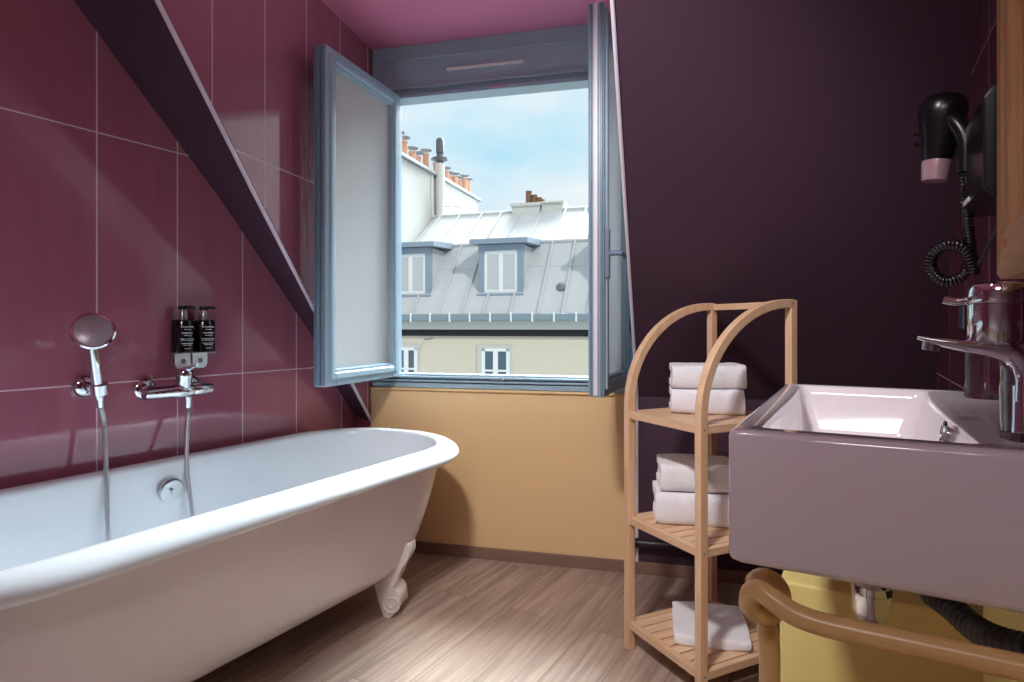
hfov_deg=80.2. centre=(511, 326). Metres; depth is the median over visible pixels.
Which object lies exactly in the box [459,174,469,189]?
chimney pot
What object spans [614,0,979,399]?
wall
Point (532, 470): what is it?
wall
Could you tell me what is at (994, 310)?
tap
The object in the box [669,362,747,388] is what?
folded towel
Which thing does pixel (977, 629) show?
pipe
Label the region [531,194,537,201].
chimney pot
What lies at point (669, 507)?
folded towel
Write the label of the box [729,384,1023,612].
washbasin
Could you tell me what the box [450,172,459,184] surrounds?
chimney pot
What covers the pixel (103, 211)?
wall
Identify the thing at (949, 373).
wall
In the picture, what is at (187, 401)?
outlet
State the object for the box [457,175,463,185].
chimney pot
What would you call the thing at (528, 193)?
chimney pot
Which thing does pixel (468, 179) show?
chimney pot
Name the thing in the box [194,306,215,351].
soap bottle
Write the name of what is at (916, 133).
switch
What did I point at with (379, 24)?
ceiling
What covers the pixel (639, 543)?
pipe
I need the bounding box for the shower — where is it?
[69,313,194,540]
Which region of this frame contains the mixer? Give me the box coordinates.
[134,363,213,407]
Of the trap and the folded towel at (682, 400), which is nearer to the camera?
the trap
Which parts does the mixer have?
lever, diverter handle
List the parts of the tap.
spout, lever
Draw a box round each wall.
[0,0,352,488]
[74,0,372,420]
[353,397,782,573]
[370,386,635,560]
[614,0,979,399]
[934,0,1023,606]
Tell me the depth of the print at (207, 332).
2.04 m
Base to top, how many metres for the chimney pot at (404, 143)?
0.555 m
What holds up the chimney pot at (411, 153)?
on the building at (427, 192)
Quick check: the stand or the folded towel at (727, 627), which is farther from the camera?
the folded towel at (727, 627)
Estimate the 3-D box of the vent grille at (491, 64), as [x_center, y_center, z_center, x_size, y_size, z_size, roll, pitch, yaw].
[-0.116,-1.112,2.584,0.340,0.012,0.010,0,0,14]
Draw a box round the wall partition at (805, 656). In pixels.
[780,570,1023,681]
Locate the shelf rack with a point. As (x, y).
(705, 542)
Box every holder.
[169,351,215,367]
[953,84,996,216]
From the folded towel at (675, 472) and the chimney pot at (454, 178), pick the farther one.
the chimney pot at (454, 178)
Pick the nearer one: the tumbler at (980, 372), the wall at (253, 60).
the tumbler at (980, 372)
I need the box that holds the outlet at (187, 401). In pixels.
[183,398,191,407]
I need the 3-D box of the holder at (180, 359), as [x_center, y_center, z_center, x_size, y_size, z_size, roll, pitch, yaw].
[-1.069,0.079,2.032,0.070,0.117,0.134,0,0,30]
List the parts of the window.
frame, pane, frame, pane, handle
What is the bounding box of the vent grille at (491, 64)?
[447,59,523,70]
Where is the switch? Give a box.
[914,132,921,146]
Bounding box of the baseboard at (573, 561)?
[414,541,781,583]
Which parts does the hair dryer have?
coiled cord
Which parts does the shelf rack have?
rail, rail, rail, rail, rail, arched post, rail, shelf, shelf, shelf, post, rail, rail, rail, rail, arched post, rail, post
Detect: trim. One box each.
[154,0,371,421]
[610,0,638,561]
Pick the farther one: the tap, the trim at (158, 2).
the trim at (158, 2)
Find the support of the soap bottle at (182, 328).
on the holder at (180, 359)
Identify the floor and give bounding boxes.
[193,552,779,681]
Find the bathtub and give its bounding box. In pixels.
[0,427,458,681]
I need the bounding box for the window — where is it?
[314,2,632,397]
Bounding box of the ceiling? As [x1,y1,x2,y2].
[321,0,610,49]
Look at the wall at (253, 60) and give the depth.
1.96 m
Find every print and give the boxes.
[180,326,193,348]
[201,326,214,344]
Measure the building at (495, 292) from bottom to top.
13.250 m
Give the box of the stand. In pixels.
[739,568,1023,681]
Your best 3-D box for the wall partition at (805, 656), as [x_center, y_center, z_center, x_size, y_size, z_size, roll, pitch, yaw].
[0.488,0.650,0.781,0.394,0.660,1.440,0,0,30]
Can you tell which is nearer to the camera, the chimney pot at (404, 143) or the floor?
the floor
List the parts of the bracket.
wall plate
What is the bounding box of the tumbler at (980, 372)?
[963,352,1004,399]
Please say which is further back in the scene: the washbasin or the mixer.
the mixer
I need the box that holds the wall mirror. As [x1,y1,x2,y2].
[997,0,1023,278]
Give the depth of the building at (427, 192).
14.98 m
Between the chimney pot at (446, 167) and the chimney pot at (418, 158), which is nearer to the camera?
the chimney pot at (418, 158)
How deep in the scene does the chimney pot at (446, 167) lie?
16.31 m
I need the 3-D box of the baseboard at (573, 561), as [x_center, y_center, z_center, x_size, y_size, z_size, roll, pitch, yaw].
[0.428,0.956,2.434,2.130,0.048,0.011,0,0,14]
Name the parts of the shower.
nozzle plate, handle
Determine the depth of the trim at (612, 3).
1.87 m
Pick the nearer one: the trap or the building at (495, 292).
the trap
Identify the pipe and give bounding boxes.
[635,538,729,554]
[920,595,1023,653]
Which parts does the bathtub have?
overflow knob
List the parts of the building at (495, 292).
pane, cornice, pane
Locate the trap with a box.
[851,582,892,624]
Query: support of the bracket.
attached to the wall at (103, 211)
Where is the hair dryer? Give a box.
[914,92,996,287]
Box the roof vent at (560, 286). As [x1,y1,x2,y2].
[556,282,565,290]
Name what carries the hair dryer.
attached to the wall at (949, 373)
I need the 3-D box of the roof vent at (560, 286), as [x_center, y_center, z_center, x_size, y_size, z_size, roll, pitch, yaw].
[0.990,-0.800,12.030,0.240,0.194,0.172,0,0,17]
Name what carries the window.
attached to the wall at (532, 470)
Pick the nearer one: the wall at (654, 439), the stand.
the stand
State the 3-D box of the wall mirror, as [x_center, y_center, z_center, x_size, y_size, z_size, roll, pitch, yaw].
[0.596,-0.448,0.617,0.046,0.745,0.762,0,0,30]
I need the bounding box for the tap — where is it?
[915,281,1023,364]
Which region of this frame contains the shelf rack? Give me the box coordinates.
[624,299,796,681]
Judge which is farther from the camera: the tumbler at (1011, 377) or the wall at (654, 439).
the wall at (654, 439)
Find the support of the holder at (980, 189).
attached to the wall at (949, 373)
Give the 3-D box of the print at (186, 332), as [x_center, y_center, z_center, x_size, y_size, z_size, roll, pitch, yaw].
[-1.057,0.035,1.981,0.009,0.073,0.046,0,0,35]
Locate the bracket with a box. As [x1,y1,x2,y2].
[70,374,108,398]
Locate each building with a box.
[402,131,481,241]
[402,191,587,375]
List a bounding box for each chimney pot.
[402,135,410,154]
[407,146,417,159]
[415,151,423,162]
[420,148,431,166]
[445,166,450,178]
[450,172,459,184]
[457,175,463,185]
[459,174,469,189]
[467,177,472,191]
[525,191,531,202]
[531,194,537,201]
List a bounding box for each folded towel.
[653,480,728,526]
[656,454,728,493]
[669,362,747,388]
[669,385,744,414]
[672,600,751,651]
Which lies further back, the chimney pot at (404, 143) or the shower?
the chimney pot at (404, 143)
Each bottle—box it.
[171,306,194,352]
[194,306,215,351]
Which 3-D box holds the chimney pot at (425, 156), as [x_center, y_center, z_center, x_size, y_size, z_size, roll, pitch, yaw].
[-2.149,-4.168,15.160,0.300,0.555,0.295,0,0,0]

